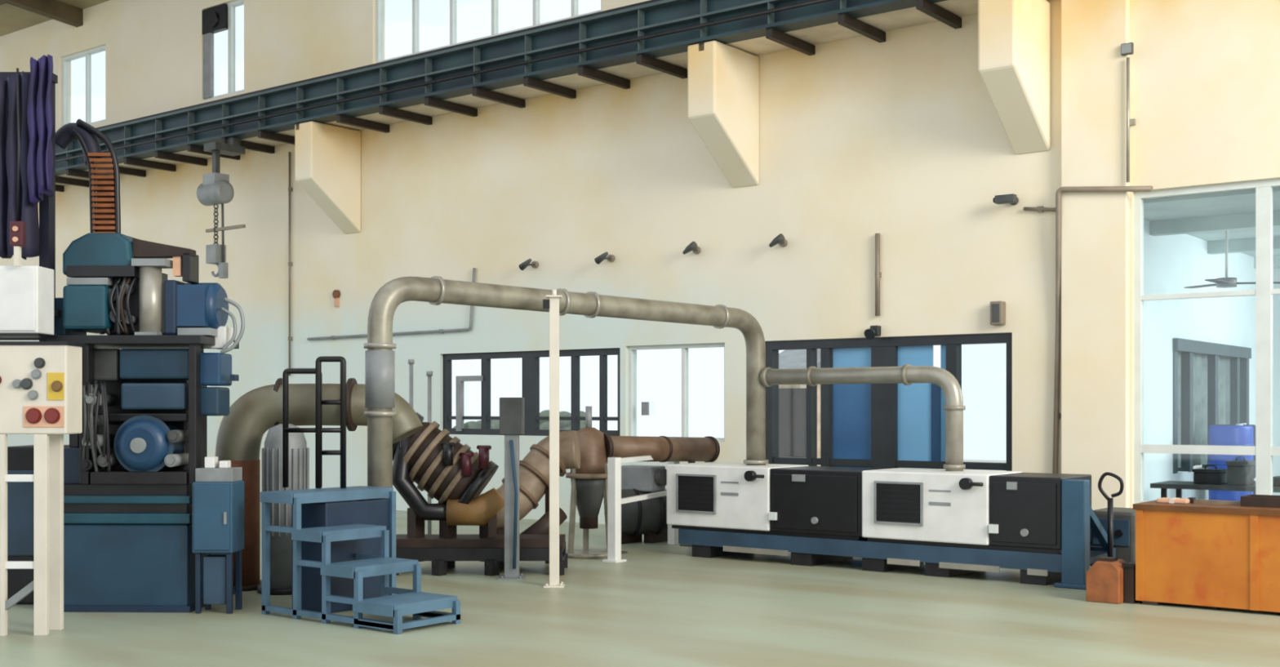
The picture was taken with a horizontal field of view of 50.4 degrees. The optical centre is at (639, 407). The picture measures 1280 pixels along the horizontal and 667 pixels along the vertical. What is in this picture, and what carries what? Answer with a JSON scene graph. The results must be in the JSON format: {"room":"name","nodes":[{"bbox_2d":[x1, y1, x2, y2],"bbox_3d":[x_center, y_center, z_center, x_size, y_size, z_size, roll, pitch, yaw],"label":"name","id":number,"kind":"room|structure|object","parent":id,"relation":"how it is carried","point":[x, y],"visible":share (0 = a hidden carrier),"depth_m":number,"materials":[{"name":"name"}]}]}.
{"room":"factory floor","nodes":[
{"label":"factory floor","id":0,"kind":"room"},
{"bbox_2d":[0,0,109,36],"bbox_3d":[-5.689,-8.165,19.624,35.000,0.730,6.100,0,0,38],"label":"ceiling","id":1,"kind":"structure","parent":0,"point":[12,18],"depth_m":27.45,"materials":[{"name":"beige paint"}]},
{"bbox_2d":[0,0,1279,524],"bbox_3d":[-4.313,-3.130,21.814,34.500,9.460,0.250,0,0,38],"label":"wall","id":2,"kind":"structure","parent":0,"point":[903,139],"depth_m":17.98,"materials":[{"name":"beige paint"}]},
{"bbox_2d":[0,0,83,26],"bbox_3d":[-12.749,-7.975,24.699,0.220,0.870,5.500,0,0,38],"label":"beam","id":3,"kind":"structure","parent":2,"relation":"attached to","point":[56,10],"depth_m":26.36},
{"bbox_2d":[62,44,105,126],"bbox_3d":[-10.942,-6.300,26.917,1.693,1.500,0.100,0,0,38],"label":"window","id":4,"kind":"structure","parent":2,"relation":"in","point":[87,54],"depth_m":26.91,"materials":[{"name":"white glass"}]},
{"bbox_2d":[202,0,244,100],"bbox_3d":[-7.337,-6.325,24.072,1.240,1.650,0.195,0,0,38],"label":"window","id":5,"kind":"structure","parent":2,"relation":"in","point":[220,18],"depth_m":24.11,"materials":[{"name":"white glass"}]},
{"bbox_2d":[203,32,213,98],"bbox_3d":[-7.728,-6.125,24.364,0.216,1.150,0.070,0,0,38],"label":"shutter","id":6,"kind":"object","parent":5,"relation":"attached to","point":[208,37],"depth_m":24.32,"materials":[{"name":"grey metal"}]},
{"bbox_2d":[288,151,293,375],"bbox_3d":[-5.872,-2.416,22.824,0.060,3.758,0.058,0,0,38],"label":"conduit pipe","id":7,"kind":"object","parent":2,"relation":"attached to","point":[290,188],"visible":0.96,"depth_m":22.80,"materials":[{"name":"grey metal"}]},
{"bbox_2d":[294,120,360,234],"bbox_3d":[-4.928,-3.623,21.500,0.420,1.623,1.000,0,0,38],"label":"corbel","id":8,"kind":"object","parent":2,"relation":"attached to","point":[327,157],"depth_m":21.35,"materials":[{"name":"beige paint"}]},
{"bbox_2d":[332,289,340,306],"bbox_3d":[-4.935,-1.783,22.105,0.140,0.270,0.050,0,0,38],"label":"fire alarm","id":9,"kind":"object","parent":2,"relation":"attached to","point":[336,293],"visible":1,"depth_m":22.09,"materials":[{"name":"plastic"}]},
{"bbox_2d":[306,267,475,340],"bbox_3d":[-3.963,-1.596,21.347,3.866,0.965,0.062,0,0,38],"label":"conduit pipe","id":10,"kind":"object","parent":2,"relation":"attached to","point":[440,331],"visible":0.84,"depth_m":20.82,"materials":[{"name":"grey metal"}]},
{"bbox_2d":[375,0,601,62],"bbox_3d":[-2.319,-6.525,20.255,4.695,2.150,0.100,0,0,38],"label":"window","id":11,"kind":"structure","parent":2,"relation":"in","point":[379,3],"depth_m":20.63,"materials":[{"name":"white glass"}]},
{"bbox_2d":[518,258,538,270],"bbox_3d":[-1.578,-2.036,19.379,0.212,0.160,0.250,0,0,38],"label":"wall lamp","id":12,"kind":"object","parent":2,"relation":"attached to","point":[522,266],"visible":1,"depth_m":19.32,"materials":[{"name":"grey metal"}]},
{"bbox_2d":[443,347,619,435],"bbox_3d":[-1.598,-0.210,19.679,3.497,1.220,0.130,0,0,38],"label":"window","id":13,"kind":"structure","parent":2,"relation":"in","point":[530,359],"depth_m":19.65,"materials":[{"name":"black metal"}]},
{"bbox_2d":[55,0,1048,191],"bbox_3d":[-6.831,-4.725,22.929,28.150,0.790,1.065,0,0,38],"label":"runway","id":14,"kind":"object","parent":2,"relation":"attached to","point":[614,46],"visible":0.77,"depth_m":18.72,"materials":[{"name":"blue metal"}]},
{"bbox_2d":[196,137,245,278],"bbox_3d":[-6.645,-3.270,22.106,1.050,2.340,0.640,0,0,38],"label":"hoist","id":15,"kind":"object","parent":14,"relation":"hanging from","point":[215,188],"visible":1,"depth_m":22.05,"materials":[{"name":"grey metal"}]},
{"bbox_2d":[218,203,228,278],"bbox_3d":[-6.745,-2.800,22.019,0.120,1.400,0.100,0,0,38],"label":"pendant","id":16,"kind":"object","parent":15,"relation":"attached to","point":[223,266],"depth_m":22.01,"materials":[{"name":"grey metal"}]},
{"bbox_2d":[594,251,614,264],"bbox_3d":[-0.472,-2.034,18.524,0.212,0.160,0.250,0,0,38],"label":"wall lamp","id":17,"kind":"object","parent":2,"relation":"attached to","point":[611,258],"visible":1,"depth_m":18.47,"materials":[{"name":"grey metal"}]},
{"bbox_2d":[628,342,724,441],"bbox_3d":[0.505,-0.200,18.054,1.625,1.280,0.130,0,0,38],"label":"window","id":18,"kind":"structure","parent":2,"relation":"in","point":[632,349],"depth_m":18.08,"materials":[{"name":"white metal"}]},
{"bbox_2d":[682,240,700,254],"bbox_3d":[0.687,-2.069,17.629,0.212,0.160,0.250,0,0,38],"label":"wall lamp","id":19,"kind":"object","parent":2,"relation":"attached to","point":[693,246],"visible":1,"depth_m":17.55,"materials":[{"name":"grey metal"}]},
{"bbox_2d":[687,40,759,187],"bbox_3d":[1.042,-3.623,16.887,0.420,1.623,1.000,0,0,38],"label":"corbel","id":20,"kind":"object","parent":2,"relation":"attached to","point":[723,79],"depth_m":16.70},
{"bbox_2d":[768,233,787,247],"bbox_3d":[1.729,-2.065,16.824,0.212,0.160,0.250,0,0,38],"label":"wall lamp","id":21,"kind":"object","parent":2,"relation":"attached to","point":[780,239],"visible":1,"depth_m":16.75,"materials":[{"name":"grey metal"}]},
{"bbox_2d":[864,325,880,339],"bbox_3d":[2.750,-0.887,16.053,0.140,0.173,0.231,0,0,38],"label":"lamp","id":22,"kind":"object","parent":2,"relation":"attached to","point":[874,331],"visible":1,"depth_m":16.01,"materials":[{"name":"black metal"}]},
{"bbox_2d":[875,233,881,315],"bbox_3d":[2.816,-1.577,16.104,0.060,0.976,0.070,0,0,38],"label":"conduit pipe","id":23,"kind":"object","parent":2,"relation":"attached to","point":[877,273],"visible":1,"depth_m":16.08,"materials":[{"name":"grey metal"}]},
{"bbox_2d":[764,332,1012,471],"bbox_3d":[2.917,0.380,16.210,3.256,2.440,0.160,0,0,38],"label":"window","id":24,"kind":"structure","parent":2,"relation":"in","point":[863,425],"depth_m":16.19,"materials":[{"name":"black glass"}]},
{"bbox_2d":[990,301,1005,324],"bbox_3d":[3.987,-1.056,15.161,0.140,0.260,0.130,0,0,38],"label":"wall speaker","id":25,"kind":"object","parent":2,"relation":"attached to","point":[997,308],"visible":1,"depth_m":15.11},
{"bbox_2d":[991,303,999,321],"bbox_3d":[3.950,-1.056,15.114,0.080,0.200,0.010,0,0,38],"label":"grille","id":26,"kind":"object","parent":25,"relation":"attached to","point":[995,307],"depth_m":15.11,"materials":[{"name":"grey metal"}]},
{"bbox_2d":[992,193,1018,204],"bbox_3d":[4.057,-2.302,15.050,0.250,0.100,0.220,0,0,38],"label":"security camera","id":27,"kind":"object","parent":2,"relation":"attached to","point":[1011,198],"visible":1,"depth_m":14.96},
{"bbox_2d":[977,0,1049,154],"bbox_3d":[4.019,-3.623,14.587,0.420,1.623,1.000,0,0,38],"label":"corbel","id":28,"kind":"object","parent":2,"relation":"attached to","point":[1014,35],"depth_m":14.39,"materials":[{"name":"beige paint"}]},
{"bbox_2d":[1023,205,1055,212],"bbox_3d":[4.384,-2.177,14.898,0.365,0.081,0.060,0,0,38],"label":"conduit pipe","id":29,"kind":"object","parent":2,"relation":"attached to","point":[1039,209],"visible":0.92,"depth_m":14.88,"materials":[{"name":"grey metal"}]},
{"bbox_2d":[1061,0,1129,510],"bbox_3d":[4.852,-3.100,14.499,0.700,9.400,0.120,0,0,38],"label":"pillar","id":30,"kind":"structure","parent":2,"relation":"attached to","point":[1095,225],"depth_m":14.45,"materials":[{"name":"beige paint"}]},
{"bbox_2d":[1126,57,1135,182],"bbox_3d":[5.134,-3.005,14.244,0.060,1.302,0.178,0,0,38],"label":"conduit pipe","id":31,"kind":"object","parent":30,"relation":"attached to","point":[1131,122],"visible":1,"depth_m":14.17,"materials":[{"name":"metal"}]},
{"bbox_2d":[1052,186,1152,473],"bbox_3d":[4.889,-0.622,14.420,1.104,3.505,0.200,0,0,38],"label":"conduit pipe","id":32,"kind":"object","parent":2,"relation":"attached to","point":[1057,415],"visible":0.98,"depth_m":14.69,"materials":[{"name":"grey metal"}]},
{"bbox_2d":[1120,42,1133,55],"bbox_3d":[5.087,-3.749,14.204,0.120,0.120,0.060,0,0,38],"label":"junction box","id":33,"kind":"object","parent":2,"relation":"attached to","point":[1127,48],"visible":1,"depth_m":14.18,"materials":[{"name":"grey plastic"}]},
{"bbox_2d":[1133,177,1279,503],"bbox_3d":[6.853,-0.615,13.168,4.056,3.330,0.100,0,0,38],"label":"window","id":34,"kind":"structure","parent":2,"relation":"in","point":[1264,451],"depth_m":13.64,"materials":[{"name":"white metal"}]},
{"bbox_2d":[0,502,1279,666],"bbox_3d":[-7.869,1.650,12.714,40.000,0.100,18.500,0,0,38],"label":"floor","id":35,"kind":"structure","parent":0,"point":[664,606],"depth_m":9.88,"materials":[{"name":"paint"}]},
{"bbox_2d":[0,71,69,604],"bbox_3d":[-5.046,-0.528,11.200,0.784,4.256,0.900,0,0,0],"label":"gantry","id":36,"kind":"object","parent":35,"relation":"on","point":[20,458],"visible":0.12,"depth_m":11.03,"materials":[{"name":"metal"}]},
{"bbox_2d":[0,71,39,259],"bbox_3d":[-5.037,-1.896,10.602,0.662,1.472,0.195,0,0,0],"label":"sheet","id":37,"kind":"object","parent":36,"relation":"hanging from","point":[28,214],"visible":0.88,"depth_m":10.57,"materials":[{"name":"fabric"}]},
{"bbox_2d":[26,54,53,206],"bbox_3d":[-4.636,-2.154,10.543,0.211,1.174,0.194,0,0,0],"label":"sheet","id":38,"kind":"object","parent":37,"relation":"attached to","point":[40,160],"visible":1,"depth_m":10.50,"materials":[{"name":"fabric"}]},
{"bbox_2d":[0,265,60,337],"bbox_3d":[-4.874,-0.816,10.554,0.603,0.536,0.432,0,0,0],"label":"box","id":39,"kind":"object","parent":36,"relation":"attached to","point":[27,310],"visible":1,"depth_m":10.34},
{"bbox_2d":[9,67,25,266],"bbox_3d":[-4.714,-1.822,10.292,0.100,1.500,0.075,0,0,0],"label":"switch","id":40,"kind":"object","parent":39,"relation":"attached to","point":[17,228],"visible":1,"depth_m":10.28,"materials":[{"name":"beige paint"}]},
{"bbox_2d":[0,341,85,635],"bbox_3d":[-4.567,0.567,9.679,1.106,2.066,0.330,0,0,0],"label":"console","id":41,"kind":"object","parent":35,"relation":"on","point":[41,382],"visible":1,"depth_m":9.54,"materials":[{"name":"beige paint"}]},
{"bbox_2d":[47,118,244,613],"bbox_3d":[-3.974,-0.373,11.184,1.630,3.945,1.220,0,0,2],"label":"machine","id":42,"kind":"object","parent":35,"relation":"on","point":[129,475],"visible":0.99,"depth_m":10.70,"materials":[{"name":"metal"}]},
{"bbox_2d":[90,469,188,484],"bbox_3d":[-3.921,0.551,10.842,0.764,0.100,0.400,0,0,2],"label":"tray","id":43,"kind":"object","parent":42,"relation":"on","point":[107,477],"depth_m":10.64,"materials":[{"name":"black metal"}]},
{"bbox_2d":[192,456,244,613],"bbox_3d":[-3.313,0.992,10.677,0.318,1.216,0.330,0,0,2],"label":"cabinet","id":44,"kind":"object","parent":35,"relation":"on","point":[218,492],"visible":1,"depth_m":10.57,"materials":[{"name":"blue metal"}]},
{"bbox_2d":[204,456,217,467],"bbox_3d":[-3.370,0.428,10.694,0.076,0.087,0.100,0,0,2],"label":"switch","id":45,"kind":"object","parent":44,"relation":"attached to","point":[210,461],"depth_m":10.64,"materials":[{"name":"white plastic"}]},
{"bbox_2d":[195,466,242,481],"bbox_3d":[-3.313,0.524,10.702,0.293,0.105,0.240,0,0,2],"label":"cabinet top","id":46,"kind":"object","parent":44,"relation":"attached to","point":[206,473],"depth_m":10.58,"materials":[{"name":"grey metal"}]},
{"bbox_2d":[218,460,231,467],"bbox_3d":[-3.262,0.443,10.691,0.064,0.056,0.100,0,0,2],"label":"switch","id":47,"kind":"object","parent":44,"relation":"attached to","point":[223,464],"depth_m":10.64,"materials":[{"name":"white plastic"}]},
{"bbox_2d":[257,423,309,595],"bbox_3d":[-3.088,0.870,11.850,0.480,1.460,0.480,0,0,38],"label":"gas cylinder","id":48,"kind":"object","parent":35,"relation":"on","point":[281,514],"visible":0.56,"depth_m":11.68,"materials":[{"name":"grey metal"}]},
{"bbox_2d":[215,377,422,591],"bbox_3d":[-2.926,0.666,12.278,1.926,1.869,0.616,0,0,-13],"label":"pipe","id":49,"kind":"object","parent":35,"relation":"on","point":[241,433],"visible":0.61,"depth_m":12.05,"materials":[{"name":"beige metal"}]},
{"bbox_2d":[260,485,460,634],"bbox_3d":[-2.028,1.125,10.467,1.565,0.950,1.012,0,0,38],"label":"steps","id":50,"kind":"structure","parent":35,"relation":"on","point":[344,559],"depth_m":10.47,"materials":[{"name":"blue metal"}]},
{"bbox_2d":[282,355,346,488],"bbox_3d":[-2.648,0.116,11.067,0.558,1.068,0.161,0,0,11],"label":"handrail","id":51,"kind":"object","parent":50,"relation":"on","point":[318,429],"visible":1,"depth_m":10.99,"materials":[{"name":"black metal"}]},
{"bbox_2d":[408,359,414,507],"bbox_3d":[-2.571,0.528,15.281,0.140,2.144,0.140,0,0,38],"label":"pipe","id":52,"kind":"object","parent":35,"relation":"on","point":[411,362],"visible":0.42,"depth_m":15.26,"materials":[{"name":"grey metal"}]},
{"bbox_2d":[426,371,432,534],"bbox_3d":[-2.338,0.597,15.111,0.140,2.006,0.140,0,0,38],"label":"pipe","id":53,"kind":"object","parent":35,"relation":"on","point":[429,374],"visible":0.42,"depth_m":15.09,"materials":[{"name":"metal"}]},
{"bbox_2d":[392,412,567,576],"bbox_3d":[-1.619,0.821,13.300,1.791,1.558,0.740,0,0,0],"label":"ribbed blower","id":54,"kind":"object","parent":35,"relation":"on","point":[451,473],"visible":0.87,"depth_m":13.03,"materials":[{"name":"brown metal"}]},
{"bbox_2d":[497,397,525,579],"bbox_3d":[-1.202,0.751,12.770,0.240,1.698,0.240,0,0,0],"label":"stand","id":55,"kind":"object","parent":35,"relation":"on","point":[511,409],"visible":1,"depth_m":12.70,"materials":[{"name":"grey metal"}]},
{"bbox_2d":[479,430,580,564],"bbox_3d":[-1.146,0.918,14.098,1.055,1.364,0.605,0,0,-2],"label":"duct","id":56,"kind":"object","parent":35,"relation":"on","point":[534,468],"visible":0.59,"depth_m":13.95,"materials":[{"name":"brown metal"}]},
{"bbox_2d":[542,289,564,587],"bbox_3d":[-0.773,0.270,12.197,0.190,2.660,0.180,0,0,0],"label":"post","id":57,"kind":"object","parent":35,"relation":"on","point":[553,304],"visible":1,"depth_m":12.15,"materials":[{"name":"white metal"}]},
{"bbox_2d":[364,275,768,498],"bbox_3d":[-0.470,0.221,13.046,4.960,2.738,0.270,0,0,-43],"label":"duct","id":58,"kind":"object","parent":35,"relation":"on","point":[380,356],"visible":0.9,"depth_m":12.23,"materials":[{"name":"metal"}]},
{"bbox_2d":[760,364,965,471],"bbox_3d":[2.238,0.090,13.878,2.290,1.050,0.210,0,0,38],"label":"duct","id":59,"kind":"object","parent":58,"relation":"attached to","point":[908,374],"visible":1,"depth_m":13.48,"materials":[{"name":"metal"}]},
{"bbox_2d":[565,406,607,559],"bbox_3d":[-0.553,0.792,14.700,0.600,1.620,0.600,0,0,38],"label":"cyclone separator","id":60,"kind":"object","parent":35,"relation":"on","point":[588,482],"visible":0.85,"depth_m":14.55,"materials":[{"name":"metal"}]},
{"bbox_2d":[579,516,598,528],"bbox_3d":[-0.553,1.140,14.700,0.200,0.320,0.200,0,0,38],"label":"outlet","id":61,"kind":"object","parent":60,"relation":"attached to","point":[585,522],"depth_m":14.61,"materials":[{"name":"brown metal"}]},
{"bbox_2d":[604,464,667,544],"bbox_3d":[0.037,1.144,16.192,0.923,0.911,0.611,0,0,-14],"label":"tank","id":62,"kind":"object","parent":35,"relation":"on","point":[647,517],"visible":0.6,"depth_m":16.00,"materials":[{"name":"grey metal"}]},
{"bbox_2d":[602,455,679,562],"bbox_3d":[0.078,1.058,15.051,0.224,1.083,2.122,0,0,21],"label":"guard rail","id":63,"kind":"object","parent":35,"relation":"on","point":[615,501],"visible":0.73,"depth_m":14.14,"materials":[{"name":"white metal"}]},
{"bbox_2d":[602,431,719,554],"bbox_3d":[0.192,0.932,15.399,1.758,1.336,0.360,0,0,-43],"label":"duct","id":64,"kind":"object","parent":35,"relation":"on","point":[660,448],"visible":0.66,"depth_m":15.33,"materials":[{"name":"brown metal"}]},
{"bbox_2d":[678,479,1115,589],"bbox_3d":[2.459,1.120,13.676,4.508,0.960,0.950,0,0,38],"label":"machine skid","id":65,"kind":"object","parent":35,"relation":"on","point":[1068,569],"visible":0.79,"depth_m":12.82,"materials":[{"name":"metal"}]},
{"bbox_2d":[666,462,884,540],"bbox_3d":[1.450,0.963,14.367,2.367,0.695,0.890,0,0,38],"label":"cabinet","id":66,"kind":"object","parent":65,"relation":"on","point":[801,500],"visible":0.95,"depth_m":14.04,"materials":[{"name":"white metal"}]},
{"bbox_2d":[862,467,1091,554],"bbox_3d":[3.186,0.963,13.025,1.986,0.695,0.890,0,0,38],"label":"cabinet","id":67,"kind":"object","parent":65,"relation":"on","point":[1019,511],"visible":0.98,"depth_m":12.70,"materials":[{"name":"white metal"}]},
{"bbox_2d":[1085,556,1126,604],"bbox_3d":[3.883,1.420,11.274,0.276,0.360,0.300,0,0,38],"label":"box","id":68,"kind":"object","parent":35,"relation":"on","point":[1104,580],"visible":0.84,"depth_m":11.15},
{"bbox_2d":[1097,471,1124,556],"bbox_3d":[4.280,1.091,12.363,0.249,1.018,0.240,0,0,38],"label":"handle","id":69,"kind":"object","parent":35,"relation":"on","point":[1110,500],"visible":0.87,"depth_m":12.34,"materials":[{"name":"black metal"}]},
{"bbox_2d":[1089,506,1135,566],"bbox_3d":[4.625,1.290,13.082,0.437,0.620,0.640,0,0,38],"label":"machine","id":70,"kind":"object","parent":35,"relation":"on","point":[1124,518],"visible":0.34,"depth_m":12.79,"materials":[{"name":"metal"}]},
{"bbox_2d":[1121,560,1141,604],"bbox_3d":[4.112,1.435,11.274,0.093,0.330,0.420,0,0,38],"label":"plank","id":71,"kind":"object","parent":35,"relation":"on","point":[1130,567],"visible":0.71,"depth_m":11.12,"materials":[{"name":"brown wood"}]},
{"bbox_2d":[1133,499,1279,612],"bbox_3d":[5.237,1.192,10.677,2.440,0.815,0.820,0,0,38],"label":"wooden cabinet","id":72,"kind":"object","parent":35,"relation":"on","point":[1226,556],"visible":0.99,"depth_m":10.76,"materials":[{"name":"orange wood"}]},
{"bbox_2d":[1156,497,1190,503],"bbox_3d":[4.423,0.766,11.255,0.240,0.037,0.164,0,0,38],"label":"paper packet","id":73,"kind":"object","parent":72,"relation":"on","point":[1173,500],"visible":1,"depth_m":11.19,"materials":[{"name":"beige paper"}]},
{"bbox_2d":[1187,497,1240,505],"bbox_3d":[4.724,0.762,11.086,0.470,0.045,0.080,0,0,38],"label":"metal bar","id":74,"kind":"object","parent":72,"relation":"on","point":[1193,500],"visible":0.82,"depth_m":11.09,"materials":[{"name":"grey metal"}]},
{"bbox_2d":[1240,494,1279,507],"bbox_3d":[5.058,0.745,10.827,0.450,0.080,0.300,0,0,38],"label":"tray","id":75,"kind":"object","parent":72,"relation":"on","point":[1248,500],"visible":1,"depth_m":10.77,"materials":[{"name":"brown wood"}]},
{"bbox_2d":[1143,219,1279,500],"bbox_3d":[7.791,-0.290,18.465,0.250,3.780,9.250,0,0,38],"label":"wall","id":76,"kind":"structure","parent":0,"point":[1171,263],"depth_m":16.93,"materials":[{"name":"white paint"}]},
{"bbox_2d":[1173,337,1251,473],"bbox_3d":[7.545,-0.025,18.017,0.210,1.650,3.540,0,0,38],"label":"window","id":77,"kind":"structure","parent":76,"relation":"in","point":[1211,380],"depth_m":17.96,"materials":[{"name":"grey metal"}]},
{"bbox_2d":[1177,351,1230,467],"bbox_3d":[7.485,0.025,18.038,0.080,1.450,3.100,0,0,38],"label":"curtain","id":78,"kind":"object","parent":77,"relation":"hanging from","point":[1202,363],"depth_m":17.96,"materials":[{"name":"grey fabric"}]},
{"bbox_2d":[1149,210,1279,268],"bbox_3d":[11.421,-2.100,14.782,10.000,0.160,4.960,0,0,38],"label":"trim","id":79,"kind":"structure","parent":76,"relation":"attached to","point":[1244,220],"depth_m":15.67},
{"bbox_2d":[1143,186,1279,257],"bbox_3d":[11.789,-2.240,15.503,10.300,0.120,9.450,0,0,38],"label":"ceiling","id":80,"kind":"structure","parent":0,"point":[1238,202],"depth_m":14.88,"materials":[{"name":"white paint"}]},
{"bbox_2d":[1184,231,1279,288],"bbox_3d":[6.719,-1.790,15.638,1.104,0.780,0.969,0,0,38],"label":"ceiling fan","id":81,"kind":"object","parent":80,"relation":"hanging from","point":[1226,282],"visible":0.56,"depth_m":15.70,"materials":[{"name":"grey metal"}]},
{"bbox_3d":[11.846,1.650,15.332,10.000,0.100,9.250,0,0,38],"label":"floor","id":82,"kind":"structure","parent":0,"visible":0},
{"bbox_2d":[1150,480,1279,497],"bbox_3d":[7.204,1.215,14.148,3.500,0.770,0.700,0,0,38],"label":"bench","id":83,"kind":"object","parent":82,"relation":"on","point":[1179,486],"visible":0.46,"depth_m":14.71,"materials":[{"name":"black metal"}]},
{"bbox_2d":[1191,464,1227,484],"bbox_3d":[6.246,0.726,14.888,0.300,0.208,0.320,0,0,38],"label":"box","id":84,"kind":"object","parent":83,"relation":"on","point":[1215,476],"visible":1,"depth_m":14.78,"materials":[{"name":"black plastic"}]},
{"bbox_2d":[1226,456,1255,485],"bbox_3d":[6.491,0.676,14.698,0.220,0.308,0.320,0,0,38],"label":"box","id":85,"kind":"object","parent":83,"relation":"on","point":[1241,473],"visible":1,"depth_m":14.59,"materials":[{"name":"grey plastic"}]},
{"bbox_2d":[1272,475,1279,486],"bbox_3d":[6.927,0.756,14.362,0.420,0.148,0.320,0,0,38],"label":"box","id":86,"kind":"object","parent":83,"relation":"on","point":[1276,480],"visible":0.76,"depth_m":14.34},
{"bbox_2d":[1208,489,1253,501],"bbox_3d":[7.171,1.250,16.511,0.524,0.700,0.524,0,0,38],"label":"drum","id":87,"kind":"object","parent":82,"relation":"on","point":[1234,495],"visible":0.02,"depth_m":16.31,"materials":[{"name":"blue plastic"}]},
{"bbox_2d":[1207,423,1254,472],"bbox_3d":[7.171,0.545,16.511,0.524,0.700,0.524,0,0,38],"label":"drum","id":88,"kind":"object","parent":87,"relation":"on","point":[1239,434],"visible":0.58,"depth_m":16.32,"materials":[{"name":"blue plastic"}]},
{"bbox_3d":[7.579,1.250,17.333,0.524,0.700,0.524,0,0,38],"label":"drum","id":89,"kind":"object","parent":82,"relation":"on","visible":0},
{"bbox_2d":[1214,422,1255,478],"bbox_3d":[7.579,0.545,17.333,0.524,0.700,0.524,0,0,38],"label":"drum","id":90,"kind":"object","parent":89,"relation":"on","point":[1244,424],"visible":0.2,"depth_m":17.17,"materials":[{"name":"blue plastic"}]},
{"label":"outside","id":91,"kind":"structure","parent":0,"visible":0},
{"bbox_2d":[963,459,1201,471],"bbox_3d":[-1.186,1.660,35.511,34.700,0.080,25.250,0,0,38],"label":"ground","id":92,"kind":"structure","parent":91,"point":[964,460],"depth_m":40.98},
{"bbox_2d":[452,419,499,428],"bbox_3d":[-3.181,0.929,30.272,1.832,1.382,1.746,0,0,42],"label":"shrub","id":93,"kind":"object","parent":92,"relation":"on","point":[495,424],"visible":0.08,"depth_m":29.90,"materials":[{"name":"green plant"}]},
{"bbox_2d":[539,409,585,429],"bbox_3d":[-2.246,0.835,34.534,1.860,1.569,1.833,0,0,38],"label":"shrub","id":94,"kind":"object","parent":92,"relation":"on","point":[544,424],"visible":0.1,"depth_m":33.99,"materials":[{"name":"green plant"}]},
{"bbox_2d":[778,348,820,466],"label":"window","id":95,"kind":"structure","parent":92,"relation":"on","point":[792,397],"depth_m":27.94,"materials":[{"name":"grey glass"}]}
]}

